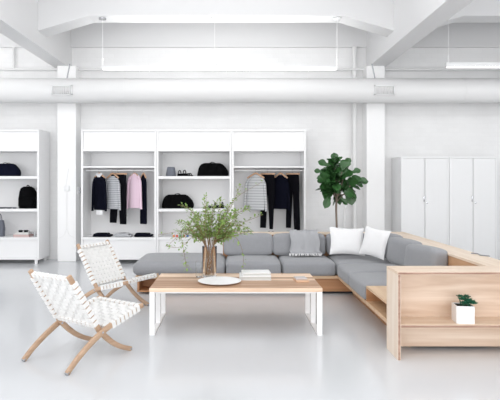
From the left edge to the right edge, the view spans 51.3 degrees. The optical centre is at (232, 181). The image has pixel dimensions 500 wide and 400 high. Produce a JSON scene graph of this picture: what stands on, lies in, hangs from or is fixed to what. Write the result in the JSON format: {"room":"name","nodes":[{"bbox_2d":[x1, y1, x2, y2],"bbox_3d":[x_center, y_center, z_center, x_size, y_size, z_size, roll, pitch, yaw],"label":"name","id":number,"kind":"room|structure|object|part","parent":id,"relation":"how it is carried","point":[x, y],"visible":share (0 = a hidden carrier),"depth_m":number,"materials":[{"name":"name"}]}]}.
{"room":"clothing store","nodes":[
{"label":"clothing store","id":0,"kind":"room"},
{"bbox_2d":[0,259,499,399],"bbox_3d":[0.000,1.550,2.650,14.800,0.100,15.300,0,0,0],"label":"floor","id":1,"kind":"structure","parent":0,"point":[205,346],"depth_m":4.50,"materials":[{"name":"grey concrete"}]},
{"bbox_2d":[0,129,49,263],"bbox_3d":[-4.232,0.270,9.780,1.375,2.460,0.560,0,0,0],"label":"shelf unit","id":2,"kind":"object","parent":1,"relation":"on","point":[28,149],"visible":1,"depth_m":9.73,"materials":[{"name":"white laminate"}]},
{"bbox_2d":[0,214,4,236],"bbox_3d":[-4.374,0.801,9.701,0.230,0.419,0.153,0,0,0],"label":"tote bag","id":3,"kind":"object","parent":2,"relation":"on","point":[2,224],"visible":1,"depth_m":9.66,"materials":[{"name":"grey fabric"}]},
{"bbox_2d":[0,162,20,175],"bbox_3d":[-4.218,-0.236,9.720,0.491,0.255,0.270,0,0,0],"label":"duffel bag","id":4,"kind":"object","parent":2,"relation":"on","point":[7,169],"visible":0.98,"depth_m":9.61,"materials":[{"name":"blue fabric"}]},
{"bbox_3d":[-4.232,1.219,9.540,1.302,0.321,0.020,0,0,0],"label":"fascia panel","id":5,"kind":"part","parent":2,"relation":"part of","materials":[{"name":"white laminate"}]},
{"bbox_3d":[-4.232,-0.761,9.540,1.302,0.323,0.020,0,0,0],"label":"fascia panel","id":6,"kind":"part","parent":2,"relation":"part of","materials":[{"name":"white laminate"}]},
{"bbox_3d":[-4.232,0.233,10.050,1.302,2.384,0.020,0,0,0],"label":"panel","id":7,"kind":"part","parent":2,"relation":"part of","materials":[{"name":"white laminate"}]},
{"bbox_2d":[14,234,32,236],"bbox_3d":[-3.900,0.995,9.680,0.290,0.033,0.220,0,0,0],"label":"book","id":8,"kind":"object","parent":2,"relation":"on","point":[31,234],"visible":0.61,"depth_m":9.57,"materials":[{"name":"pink paper"}]},
{"bbox_3d":[-3.905,0.965,9.680,0.270,0.025,0.200,0,0,0],"label":"book","id":9,"kind":"object","parent":8,"relation":"on","visible":0},
{"bbox_2d":[15,231,31,233],"bbox_3d":[-3.890,0.940,9.680,0.240,0.023,0.190,0,0,0],"label":"book","id":10,"kind":"object","parent":9,"relation":"on","point":[23,232],"visible":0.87,"depth_m":9.59,"materials":[{"name":"white paper"}]},
{"bbox_2d":[18,185,36,207],"bbox_3d":[-3.813,0.270,9.697,0.370,0.437,0.304,0,0,0],"label":"backpack","id":11,"kind":"object","parent":2,"relation":"on","point":[27,198],"visible":0.98,"depth_m":9.61,"materials":[{"name":"black fabric"}]},
{"bbox_3d":[-3.563,0.233,9.780,0.036,2.385,0.560,0,0,0],"label":"panel","id":12,"kind":"part","parent":2,"relation":"part of","materials":[{"name":"white laminate"}]},
{"bbox_2d":[21,269,143,375],"bbox_3d":[-1.290,1.119,4.529,0.602,0.774,0.855,0,0,34],"label":"lounge chair","id":13,"kind":"object","parent":1,"relation":"on","point":[80,311],"visible":1,"depth_m":4.40,"materials":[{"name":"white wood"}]},
{"bbox_3d":[-1.519,1.301,4.687,0.030,0.404,0.850,0,0,34],"label":"seat rail","id":14,"kind":"part","parent":13,"relation":"part of","materials":[{"name":"brown wood"}]},
{"bbox_3d":[-1.517,1.118,4.637,0.030,0.773,0.694,0,0,34],"label":"post","id":15,"kind":"part","parent":13,"relation":"part of","materials":[{"name":"brown wood"}]},
{"bbox_3d":[-1.105,1.118,4.359,0.030,0.773,0.694,0,0,34],"label":"post","id":16,"kind":"part","parent":13,"relation":"part of","materials":[{"name":"brown wood"}]},
{"bbox_3d":[-1.058,1.301,4.376,0.030,0.404,0.850,0,0,34],"label":"seat rail","id":17,"kind":"part","parent":13,"relation":"part of","materials":[{"name":"brown wood"}]},
{"bbox_2d":[76,240,158,309],"bbox_3d":[-1.407,1.119,6.226,0.855,0.774,0.602,0,0,29],"label":"lounge chair","id":18,"kind":"object","parent":1,"relation":"on","point":[100,273],"visible":0.98,"depth_m":6.28,"materials":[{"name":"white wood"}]},
{"bbox_3d":[-1.560,1.118,6.027,0.694,0.773,0.030,0,0,29],"label":"post","id":19,"kind":"part","parent":18,"relation":"part of","materials":[{"name":"brown wood"}]},
{"bbox_3d":[-1.539,1.301,5.982,0.850,0.404,0.030,0,0,29],"label":"seat rail","id":20,"kind":"part","parent":18,"relation":"part of","materials":[{"name":"brown wood"}]},
{"bbox_3d":[-1.319,1.118,6.461,0.694,0.773,0.030,0,0,29],"label":"post","id":21,"kind":"part","parent":18,"relation":"part of","materials":[{"name":"brown wood"}]},
{"bbox_3d":[-1.270,1.301,6.468,0.850,0.404,0.030,0,0,29],"label":"seat rail","id":22,"kind":"part","parent":18,"relation":"part of","materials":[{"name":"brown wood"}]},
{"bbox_2d":[81,129,156,259],"bbox_3d":[-2.090,0.270,9.780,1.375,2.460,0.560,0,0,0],"label":"wardrobe","id":23,"kind":"object","parent":1,"relation":"on","point":[103,150],"visible":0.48,"depth_m":9.58,"materials":[{"name":"white laminate"}]},
{"bbox_3d":[-2.759,0.233,9.780,0.036,2.385,0.560,0,0,0],"label":"panel","id":24,"kind":"part","parent":23,"relation":"part of","materials":[{"name":"white laminate"}]},
{"bbox_2d":[91,170,106,214],"bbox_3d":[-2.497,0.184,9.717,0.371,0.860,0.068,0,0,28],"label":"sweater","id":25,"kind":"object","parent":23,"relation":"hanging from","point":[99,195],"visible":1,"depth_m":9.69,"materials":[{"name":"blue fabric"}]},
{"bbox_2d":[93,232,112,236],"bbox_3d":[-2.415,0.976,9.660,0.336,0.066,0.242,0,0,0],"label":"sweater","id":26,"kind":"object","parent":23,"relation":"on","point":[100,234],"visible":1,"depth_m":9.54,"materials":[{"name":"black fabric"}]},
{"bbox_2d":[106,169,120,209],"bbox_3d":[-2.249,0.139,9.717,0.403,0.770,0.068,0,0,28],"label":"sweater","id":27,"kind":"object","parent":23,"relation":"hanging from","point":[112,183],"visible":0.91,"depth_m":9.69,"materials":[{"name":"grey fabric"}]},
{"bbox_2d":[110,170,126,223],"bbox_3d":[-2.146,0.270,9.722,0.409,1.031,0.057,0,0,28],"label":"trousers","id":28,"kind":"object","parent":23,"relation":"hanging from","point":[122,176],"visible":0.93,"depth_m":9.65,"materials":[{"name":"black fabric"}]},
{"bbox_3d":[-2.230,0.443,9.768,0.216,0.646,0.043,0,0,28],"label":"trouser leg","id":29,"kind":"part","parent":28,"relation":"part of","materials":[{"name":"black fabric"}]},
{"bbox_3d":[-2.058,0.453,9.676,0.199,0.665,0.043,0,0,28],"label":"trouser leg","id":30,"kind":"part","parent":28,"relation":"part of","materials":[{"name":"black fabric"}]},
{"bbox_3d":[-2.090,1.219,9.540,1.302,0.321,0.020,0,0,0],"label":"fascia panel","id":31,"kind":"part","parent":23,"relation":"part of","materials":[{"name":"white laminate"}]},
{"bbox_3d":[-2.090,-0.761,9.540,1.302,0.323,0.020,0,0,0],"label":"fascia panel","id":32,"kind":"part","parent":23,"relation":"part of","materials":[{"name":"white laminate"}]},
{"bbox_3d":[-2.090,-0.215,9.720,1.302,0.028,0.028,0,0,0],"label":"hanging rail","id":33,"kind":"part","parent":23,"relation":"part of","materials":[{"name":"white metal"}]},
{"bbox_3d":[-2.090,0.233,10.050,1.302,2.384,0.020,0,0,0],"label":"panel","id":34,"kind":"part","parent":23,"relation":"part of","materials":[{"name":"white laminate"}]},
{"bbox_2d":[114,232,132,236],"bbox_3d":[-2.034,0.976,9.660,0.318,0.065,0.241,0,0,0],"label":"sweater","id":35,"kind":"object","parent":23,"relation":"on","point":[125,234],"visible":1,"depth_m":9.54,"materials":[{"name":"grey fabric"}]},
{"bbox_2d":[127,170,141,208],"bbox_3d":[-1.843,0.130,9.717,0.371,0.753,0.068,0,0,28],"label":"shirt","id":36,"kind":"object","parent":23,"relation":"hanging from","point":[134,184],"visible":0.99,"depth_m":9.69,"materials":[{"name":"pink fabric"}]},
{"bbox_2d":[140,170,146,223],"bbox_3d":[-1.673,0.270,9.720,0.155,1.031,0.057,0,0,28],"label":"trousers","id":37,"kind":"object","parent":23,"relation":"hanging from","point":[143,212],"visible":0.95,"depth_m":9.69,"materials":[{"name":"fabric"}]},
{"bbox_2d":[134,233,152,236],"bbox_3d":[-1.658,0.976,9.661,0.328,0.065,0.241,0,0,0],"label":"sweater","id":38,"kind":"object","parent":23,"relation":"on","point":[136,234],"visible":1,"depth_m":9.54,"materials":[{"name":"black fabric"}]},
{"bbox_3d":[-1.420,0.233,9.780,0.036,2.385,0.560,0,0,0],"label":"panel","id":39,"kind":"part","parent":23,"relation":"part of","materials":[{"name":"white laminate"}]},
{"bbox_2d":[157,129,231,253],"bbox_3d":[-0.712,0.270,9.780,1.372,2.460,0.560,0,0,0],"label":"shelf unit","id":40,"kind":"object","parent":1,"relation":"on","point":[181,149],"visible":0.54,"depth_m":9.91,"materials":[{"name":"white laminate"}]},
{"bbox_3d":[-1.380,0.233,9.780,0.036,2.385,0.560,0,0,0],"label":"panel","id":41,"kind":"part","parent":40,"relation":"part of","materials":[{"name":"white laminate"}]},
{"bbox_2d":[166,167,175,175],"bbox_3d":[-1.152,-0.194,9.660,0.196,0.171,0.196,0,0,0],"label":"pot","id":42,"kind":"object","parent":40,"relation":"on","point":[170,171],"visible":0.97,"depth_m":9.59,"materials":[{"name":"grey stone"}]},
{"bbox_2d":[162,193,193,207],"bbox_3d":[-1.034,0.350,9.750,0.604,0.275,0.270,0,0,0],"label":"duffel bag","id":43,"kind":"object","parent":40,"relation":"on","point":[171,200],"visible":0.98,"depth_m":9.64,"materials":[{"name":"black fabric"}]},
{"bbox_2d":[182,170,192,175],"bbox_3d":[-0.834,-0.166,9.620,0.240,0.117,0.088,0,0,40],"label":"sandal","id":44,"kind":"object","parent":40,"relation":"on","point":[183,173],"visible":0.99,"depth_m":9.63,"materials":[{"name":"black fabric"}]},
{"bbox_3d":[-0.712,1.219,9.540,1.299,0.321,0.020,0,0,0],"label":"fascia panel","id":45,"kind":"part","parent":40,"relation":"part of","materials":[{"name":"white laminate"}]},
{"bbox_3d":[-0.712,-0.761,9.540,1.299,0.323,0.020,0,0,0],"label":"fascia panel","id":46,"kind":"part","parent":40,"relation":"part of","materials":[{"name":"white laminate"}]},
{"bbox_3d":[-0.712,0.233,10.050,1.299,2.384,0.020,0,0,0],"label":"panel","id":47,"kind":"part","parent":40,"relation":"part of","materials":[{"name":"white laminate"}]},
{"bbox_2d":[197,162,227,175],"bbox_3d":[-0.378,-0.242,9.750,0.586,0.265,0.270,0,0,0],"label":"duffel bag","id":48,"kind":"object","parent":40,"relation":"on","point":[205,169],"visible":0.97,"depth_m":9.64,"materials":[{"name":"black fabric"}]},
{"bbox_3d":[-0.044,0.233,9.780,0.036,2.385,0.560,0,0,0],"label":"panel","id":49,"kind":"part","parent":40,"relation":"part of","materials":[{"name":"white laminate"}]},
{"bbox_2d":[149,273,322,334],"bbox_3d":[0.028,1.270,5.508,1.696,0.460,0.845,0,0,0],"label":"coffee table","id":50,"kind":"object","parent":1,"relation":"on","point":[165,283],"visible":0.98,"depth_m":5.22,"materials":[{"name":"brown wood"}]},
{"bbox_2d":[196,261,201,277],"bbox_3d":[-0.373,0.954,5.680,0.072,0.170,0.072,0,0,0],"label":"glass tumbler","id":51,"kind":"object","parent":50,"relation":"on","point":[198,263],"visible":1,"depth_m":5.65,"materials":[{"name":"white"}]},
{"bbox_2d":[160,180,262,277],"bbox_3d":[-0.247,0.506,5.707,1.181,1.066,0.538,0,0,0],"label":"potted plant","id":52,"kind":"object","parent":50,"relation":"on","point":[209,252],"visible":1,"depth_m":5.64,"materials":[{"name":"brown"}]},
{"bbox_3d":[-0.258,0.871,5.700,0.160,0.336,0.160,0,0,0],"label":"vase glass","id":53,"kind":"part","parent":52,"relation":"part of","materials":[{"name":"brown"}]},
{"bbox_2d":[198,276,240,284],"bbox_3d":[-0.140,1.029,5.390,0.448,0.020,0.448,0,0,0],"label":"platter","id":54,"kind":"object","parent":50,"relation":"on","point":[217,280],"visible":1,"depth_m":5.43,"materials":[{"name":"white ceramic"}]},
{"bbox_2d":[239,272,270,279],"bbox_3d":[0.238,1.019,5.620,0.335,0.041,0.250,0,0,0],"label":"book","id":55,"kind":"object","parent":50,"relation":"on","point":[241,276],"visible":0.7,"depth_m":5.50,"materials":[{"name":"white paper"}]},
{"bbox_2d":[241,270,270,275],"bbox_3d":[0.248,0.982,5.620,0.300,0.031,0.220,0,0,-3],"label":"book","id":56,"kind":"object","parent":55,"relation":"on","point":[244,272],"visible":1,"depth_m":5.55,"materials":[{"name":"white paper"}]},
{"bbox_2d":[293,276,308,282],"bbox_3d":[0.714,1.022,5.460,0.132,0.035,0.170,0,0,-8],"label":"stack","id":57,"kind":"object","parent":50,"relation":"on","point":[299,279],"visible":1,"depth_m":5.43,"materials":[{"name":"beige paper"}]},
{"bbox_2d":[232,129,305,231],"bbox_3d":[0.656,0.270,9.780,1.357,2.460,0.560,0,0,0],"label":"shelf unit","id":58,"kind":"object","parent":1,"relation":"on","point":[276,151],"visible":0.51,"depth_m":10.04,"materials":[{"name":"white laminate"}]},
{"bbox_3d":[-0.004,0.233,9.780,0.036,2.385,0.560,0,0,0],"label":"panel","id":59,"kind":"part","parent":58,"relation":"part of","materials":[{"name":"white laminate"}]},
{"bbox_2d":[244,172,267,210],"bbox_3d":[0.424,0.149,9.717,0.489,0.790,0.068,0,0,28],"label":"sweater","id":60,"kind":"object","parent":58,"relation":"hanging from","point":[256,197],"visible":0.95,"depth_m":9.70,"materials":[{"name":"grey fabric"}]},
{"bbox_3d":[0.656,0.233,10.050,1.284,2.384,0.020,0,0,0],"label":"panel","id":61,"kind":"part","parent":58,"relation":"part of","materials":[{"name":"white laminate"}]},
{"bbox_2d":[260,172,274,228],"bbox_3d":[0.645,0.316,9.722,0.305,1.125,0.057,0,0,28],"label":"trousers","id":62,"kind":"object","parent":58,"relation":"hanging from","point":[269,178],"visible":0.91,"depth_m":9.68,"materials":[{"name":"black fabric"}]},
{"bbox_3d":[0.582,0.490,9.756,0.162,0.740,0.043,0,0,28],"label":"trouser leg","id":63,"kind":"part","parent":62,"relation":"part of","materials":[{"name":"black fabric"}]},
{"bbox_3d":[0.711,0.499,9.688,0.147,0.758,0.043,0,0,28],"label":"trouser leg","id":64,"kind":"part","parent":62,"relation":"part of","materials":[{"name":"black fabric"}]},
{"bbox_3d":[0.656,-0.215,9.720,1.284,0.028,0.028,0,0,0],"label":"hanging rail","id":65,"kind":"part","parent":58,"relation":"part of","materials":[{"name":"white metal"}]},
{"bbox_3d":[0.656,-0.761,9.540,1.284,0.323,0.020,0,0,0],"label":"fascia panel","id":66,"kind":"part","parent":58,"relation":"part of","materials":[{"name":"white laminate"}]},
{"bbox_2d":[274,172,289,209],"bbox_3d":[0.886,0.139,9.717,0.404,0.771,0.068,0,0,28],"label":"sweater","id":67,"kind":"object","parent":58,"relation":"hanging from","point":[282,189],"visible":0.79,"depth_m":9.68,"materials":[{"name":"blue fabric"}]},
{"bbox_2d":[286,172,299,229],"bbox_3d":[1.121,0.326,9.717,0.284,1.143,0.057,0,0,28],"label":"trousers","id":68,"kind":"object","parent":58,"relation":"hanging from","point":[293,178],"visible":0.87,"depth_m":9.68,"materials":[{"name":"black fabric"}]},
{"bbox_3d":[1.058,0.490,9.752,0.141,0.740,0.043,0,0,28],"label":"trouser leg","id":69,"kind":"part","parent":68,"relation":"part of","materials":[{"name":"black fabric"}]},
{"bbox_3d":[1.180,0.509,9.687,0.151,0.777,0.043,0,0,28],"label":"trouser leg","id":70,"kind":"part","parent":68,"relation":"part of","materials":[{"name":"black fabric"}]},
{"bbox_3d":[1.317,0.233,9.780,0.036,2.385,0.560,0,0,0],"label":"panel","id":71,"kind":"part","parent":58,"relation":"part of","materials":[{"name":"white laminate"}]},
{"bbox_2d":[133,232,499,346],"bbox_3d":[0.622,1.108,6.325,3.956,0.784,3.250,0,0,0],"label":"sofa","id":72,"kind":"object","parent":1,"relation":"on","point":[365,277],"visible":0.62,"depth_m":6.90,"materials":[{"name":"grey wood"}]},
{"bbox_2d":[133,253,225,274],"bbox_3d":[-0.725,1.162,7.399,1.260,0.220,1.023,0,0,0],"label":"cushion","id":73,"kind":"object","parent":72,"relation":"on","point":[150,263],"depth_m":6.94,"materials":[{"name":"grey fabric"}]},
{"bbox_2d":[223,233,272,255],"bbox_3d":[0.222,0.909,7.579,0.722,0.322,0.224,0,0,0],"label":"cushion","id":74,"kind":"object","parent":72,"relation":"on","point":[255,244],"depth_m":7.48,"materials":[{"name":"grey fabric"}]},
{"bbox_2d":[226,255,280,272],"bbox_3d":[0.275,1.162,7.301,0.756,0.219,0.825,0,0,0],"label":"seat cushion","id":75,"kind":"object","parent":72,"relation":"on","point":[272,263],"depth_m":6.93,"materials":[{"name":"grey fabric"}]},
{"bbox_3d":[1.225,1.017,7.830,2.750,0.464,0.240,0,0,0],"label":"panel","id":76,"kind":"part","parent":72,"relation":"part of","materials":[{"name":"grey fabric"}]},
{"bbox_2d":[273,233,325,255],"bbox_3d":[0.959,0.908,7.577,0.772,0.326,0.229,0,0,0],"label":"cushion","id":77,"kind":"object","parent":72,"relation":"on","point":[281,241],"depth_m":7.49,"materials":[{"name":"grey fabric"}]},
{"bbox_2d":[287,229,322,255],"bbox_3d":[1.022,0.863,7.526,0.473,0.342,0.555,0,0,0],"label":"throw blanket","id":78,"kind":"object","parent":72,"relation":"on","point":[303,242],"visible":1,"depth_m":7.42,"materials":[{"name":"grey fabric"}]},
{"bbox_2d":[278,255,335,275],"bbox_3d":[1.019,1.163,7.301,0.734,0.221,0.826,0,0,0],"label":"seat cushion","id":79,"kind":"object","parent":72,"relation":"on","point":[324,265],"depth_m":6.91,"materials":[{"name":"grey fabric"}]},
{"bbox_3d":[0.370,1.378,6.973,2.500,0.174,0.025,0,0,0],"label":"panel","id":80,"kind":"part","parent":72,"relation":"part of","materials":[{"name":"brown wood"}]},
{"bbox_2d":[325,233,365,255],"bbox_3d":[1.709,0.908,7.579,0.705,0.324,0.227,0,0,0],"label":"cushion","id":81,"kind":"object","parent":72,"relation":"on","point":[327,235],"depth_m":7.51,"materials":[{"name":"grey fabric"}]},
{"bbox_2d":[329,226,364,255],"bbox_3d":[1.575,0.817,7.189,0.510,0.394,0.197,0,0,0],"label":"throw pillow","id":82,"kind":"object","parent":72,"relation":"on","point":[343,241],"visible":0.96,"depth_m":7.13,"materials":[{"name":"white fabric"}]},
{"bbox_2d":[327,255,392,274],"bbox_3d":[1.843,1.161,7.284,0.944,0.220,0.857,0,0,0],"label":"seat cushion","id":83,"kind":"object","parent":72,"relation":"on","point":[337,260],"depth_m":7.07,"materials":[{"name":"grey fabric"}]},
{"bbox_2d":[349,272,386,298],"bbox_3d":[1.836,1.162,5.823,0.948,0.220,0.710,0,0,0],"label":"seat cushion","id":84,"kind":"object","parent":72,"relation":"on","point":[358,281],"depth_m":5.70,"materials":[{"name":"grey fabric"}]},
{"bbox_2d":[338,263,398,285],"bbox_3d":[1.837,1.163,6.508,0.951,0.219,0.685,0,0,0],"label":"seat cushion","id":85,"kind":"object","parent":72,"relation":"on","point":[344,269],"depth_m":6.47,"materials":[{"name":"grey fabric"}]},
{"bbox_3d":[1.850,1.183,5.090,0.900,0.134,0.760,0,0,0],"label":"cubby panel","id":86,"kind":"part","parent":72,"relation":"part of","materials":[{"name":"brown wood"}]},
{"bbox_2d":[358,226,390,259],"bbox_3d":[1.894,0.810,6.959,0.427,0.434,0.140,0,0,45],"label":"throw pillow","id":87,"kind":"object","parent":72,"relation":"on","point":[374,243],"visible":1,"depth_m":6.92,"materials":[{"name":"white fabric"}]},
{"bbox_2d":[384,233,402,257],"bbox_3d":[2.168,0.889,7.315,0.205,0.342,0.615,0,0,-12],"label":"cushion","id":88,"kind":"object","parent":72,"relation":"on","point":[391,234],"depth_m":7.13,"materials":[{"name":"grey fabric"}]},
{"bbox_2d":[386,237,421,265],"bbox_3d":[2.166,0.889,6.595,0.201,0.340,0.616,0,0,-12],"label":"cushion","id":89,"kind":"object","parent":72,"relation":"on","point":[396,246],"depth_m":6.59,"materials":[{"name":"grey fabric"}]},
{"bbox_2d":[404,244,447,265],"bbox_3d":[2.166,0.889,5.866,0.197,0.345,0.641,0,0,-11],"label":"cushion","id":90,"kind":"object","parent":72,"relation":"on","point":[415,254],"depth_m":5.74,"materials":[{"name":"grey fabric"}]},
{"bbox_3d":[2.455,1.042,6.312,0.290,0.515,3.224,0,0,0],"label":"panel","id":91,"kind":"part","parent":72,"relation":"part of","materials":[{"name":"brown wood"}]},
{"bbox_2d":[314,153,367,227],"bbox_3d":[1.755,0.511,8.558,0.884,1.977,0.688,0,0,0],"label":"fig tree","id":92,"kind":"object","parent":1,"relation":"on","point":[334,173],"visible":0.91,"depth_m":8.44,"materials":[{"name":"green plant"}]},
{"bbox_2d":[343,188,355,228],"bbox_3d":[2.204,0.807,9.860,0.254,1.386,0.064,0,0,0],"label":"pipe","id":93,"kind":"object","parent":1,"relation":"on","point":[345,206],"visible":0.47,"depth_m":9.83,"materials":[{"name":"white metal"}]},
{"bbox_2d":[352,46,356,228],"bbox_3d":[2.332,-0.550,9.980,0.084,4.100,0.082,0,0,0],"label":"standpipe","id":94,"kind":"object","parent":1,"relation":"on","point":[354,48],"visible":0.66,"depth_m":9.95,"materials":[{"name":"white metal"}]},
{"bbox_2d":[392,157,448,244],"bbox_3d":[3.510,0.517,9.779,0.880,1.965,0.582,0,0,0],"label":"storage cabinet","id":95,"kind":"object","parent":1,"relation":"on","point":[420,185],"visible":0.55,"depth_m":9.51,"materials":[{"name":"white wood"}]},
{"bbox_3d":[3.307,0.492,9.514,0.399,1.851,0.016,0,0,0],"label":"tambour door","id":96,"kind":"part","parent":95,"relation":"part of","materials":[{"name":"white wood"}]},
{"bbox_3d":[3.713,0.492,9.514,0.399,1.851,0.016,0,0,0],"label":"tambour door","id":97,"kind":"part","parent":95,"relation":"part of","materials":[{"name":"white wood"}]},
{"bbox_2d":[387,266,499,359],"bbox_3d":[1.992,1.128,4.529,1.215,0.744,0.321,0,0,0],"label":"shelf","id":98,"kind":"object","parent":1,"relation":"on","point":[419,298],"visible":0.98,"depth_m":4.64,"materials":[{"name":"brown wood"}]},
{"bbox_3d":[1.398,1.140,4.530,0.026,0.720,0.320,0,0,0],"label":"panel","id":99,"kind":"part","parent":98,"relation":"part of","materials":[{"name":"brown wood"}]},
{"bbox_3d":[1.992,1.124,4.657,1.162,0.688,0.025,0,0,0],"label":"panel","id":100,"kind":"part","parent":98,"relation":"part of","materials":[{"name":"brown wood"}]},
{"bbox_2d":[451,294,477,323],"bbox_3d":[2.000,1.087,4.469,0.191,0.228,0.164,0,0,7],"label":"succulent pot","id":101,"kind":"object","parent":98,"relation":"on","point":[463,312],"visible":1,"depth_m":4.41,"materials":[{"name":"white ceramic"}]},
{"bbox_3d":[1.978,1.127,4.475,0.146,0.147,0.146,0,0,7],"label":"pot","id":102,"kind":"part","parent":101,"relation":"part of","materials":[{"name":"white ceramic"}]},
{"bbox_2d":[449,157,496,258],"bbox_3d":[4.390,0.517,9.779,0.880,1.965,0.582,0,0,0],"label":"storage cabinet","id":103,"kind":"object","parent":1,"relation":"on","point":[472,180],"visible":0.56,"depth_m":9.51,"materials":[{"name":"white wood"}]},
{"bbox_3d":[4.186,0.492,9.514,0.399,1.851,0.016,0,0,0],"label":"tambour door","id":104,"kind":"part","parent":103,"relation":"part of","materials":[{"name":"white wood"}]},
{"bbox_3d":[4.593,0.492,9.514,0.399,1.851,0.016,0,0,0],"label":"tambour door","id":105,"kind":"part","parent":103,"relation":"part of","materials":[{"name":"white wood"}]},
{"bbox_2d":[0,48,499,258],"bbox_3d":[0.000,-0.810,10.200,14.800,4.620,0.200,0,0,0],"label":"wall","id":106,"kind":"structure","parent":0,"point":[411,129],"depth_m":10.10,"materials":[{"name":"white paint"}]},
{"bbox_2d":[13,47,14,67],"bbox_3d":[-4.231,-2.400,10.030,0.040,0.400,0.038,0,0,0],"label":"vent pipe","id":107,"kind":"object","parent":106,"relation":"attached to","point":[13,47],"visible":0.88,"depth_m":10.02,"materials":[{"name":"white metal"}]},
{"bbox_2d":[0,0,71,67],"bbox_3d":[-3.275,-2.655,2.550,0.290,0.930,15.100,0,0,0],"label":"ceiling beam","id":108,"kind":"structure","parent":106,"relation":"attached to","point":[18,18],"depth_m":8.16,"materials":[{"name":"white paint"}]},
{"bbox_2d":[60,169,73,237],"bbox_3d":[-3.119,0.406,9.783,0.323,1.313,0.035,0,0,0],"label":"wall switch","id":109,"kind":"object","parent":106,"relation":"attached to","point":[66,188],"visible":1,"depth_m":9.77,"materials":[{"name":"white metal"}]},
{"bbox_2d":[57,66,79,261],"bbox_3d":[-3.135,-0.345,9.950,0.350,3.690,0.300,0,0,0],"label":"column","id":110,"kind":"structure","parent":106,"relation":"attached to","point":[68,114],"depth_m":9.80,"materials":[{"name":"white paint"}]},
{"bbox_2d":[0,23,499,47],"bbox_3d":[0.000,-2.860,10.065,14.400,0.520,0.070,0,0,0],"label":"beam","id":111,"kind":"structure","parent":106,"relation":"attached to","point":[115,35],"depth_m":10.03,"materials":[{"name":"white paint"}]},
{"bbox_2d":[363,66,384,231],"bbox_3d":[2.690,-0.345,9.950,0.340,3.690,0.300,0,0,0],"label":"column","id":112,"kind":"structure","parent":106,"relation":"attached to","point":[373,113],"depth_m":9.80,"materials":[{"name":"white paint"}]},
{"bbox_2d":[366,0,472,66],"bbox_3d":[2.740,-2.655,2.550,0.320,0.930,15.100,0,0,0],"label":"beam","id":113,"kind":"structure","parent":106,"relation":"attached to","point":[414,20],"depth_m":7.82,"materials":[{"name":"white paint"}]},
{"bbox_3d":[-7.300,-0.810,2.550,0.200,4.620,15.100,0,0,0],"label":"wall","id":114,"kind":"structure","parent":0,"visible":0},
{"bbox_2d":[0,64,499,102],"bbox_3d":[0.000,-1.806,9.550,14.400,0.714,0.481,0,0,0],"label":"ventilation duct","id":115,"kind":"object","parent":114,"relation":"attached to","point":[12,90],"visible":1,"depth_m":9.37,"materials":[{"name":"white metal"}]},
{"bbox_2d":[52,85,72,94],"bbox_3d":[-3.068,-1.650,9.355,0.360,0.170,0.090,0,0,0],"label":"vent register","id":116,"kind":"object","parent":115,"relation":"attached to","point":[56,89],"depth_m":9.34,"materials":[{"name":"white metal"}]},
{"bbox_2d":[374,85,394,94],"bbox_3d":[2.718,-1.650,9.355,0.360,0.170,0.090,0,0,0],"label":"vent register","id":117,"kind":"object","parent":115,"relation":"attached to","point":[378,89],"depth_m":9.33,"materials":[{"name":"white metal"}]},
{"bbox_2d":[0,68,499,69],"bbox_3d":[0.000,-2.155,9.930,14.400,0.042,0.044,0,0,0],"label":"conduit","id":118,"kind":"object","parent":114,"relation":"attached to","point":[0,68],"visible":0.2,"depth_m":9.91,"materials":[{"name":"white metal"}]},
{"bbox_3d":[0.000,-3.195,2.650,14.800,0.150,15.300,0,0,0],"label":"ceiling","id":119,"kind":"structure","parent":0,"visible":0},
{"bbox_2d":[38,0,499,36],"bbox_3d":[0.000,-2.775,8.535,14.400,0.690,0.370,0,0,0],"label":"ceiling beam","id":120,"kind":"structure","parent":119,"relation":"attached to","point":[54,16],"depth_m":8.35,"materials":[{"name":"white paint"}]},
{"bbox_2d":[99,17,340,69],"bbox_3d":[-0.215,-2.244,8.450,3.930,0.842,0.120,0,0,0],"label":"pendant lamp","id":121,"kind":"object","parent":120,"relation":"hanging from","point":[102,19],"visible":1,"depth_m":8.42,"materials":[{"name":"white metal"}]},
{"bbox_3d":[-2.120,-2.272,8.450,0.022,0.785,0.022,0,0,-23],"label":"suspension cord","id":122,"kind":"part","parent":121,"relation":"part of","materials":[{"name":"white plastic"}]},
{"bbox_3d":[-0.300,-2.272,8.450,0.022,0.785,0.022,0,0,23],"label":"suspension cord","id":123,"kind":"part","parent":121,"relation":"part of","materials":[{"name":"white plastic"}]},
{"bbox_2d":[445,21,499,67],"bbox_3d":[5.020,-2.261,8.450,3.160,0.807,0.120,0,0,0],"label":"pendant lamp","id":124,"kind":"object","parent":120,"relation":"hanging from","point":[448,64],"visible":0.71,"depth_m":8.42,"materials":[{"name":"white metal"}]},
{"bbox_3d":[3.500,-2.303,8.450,0.022,0.725,0.022,0,0,-23],"label":"suspension cord","id":125,"kind":"part","parent":124,"relation":"part of","materials":[{"name":"white plastic"}]}
]}

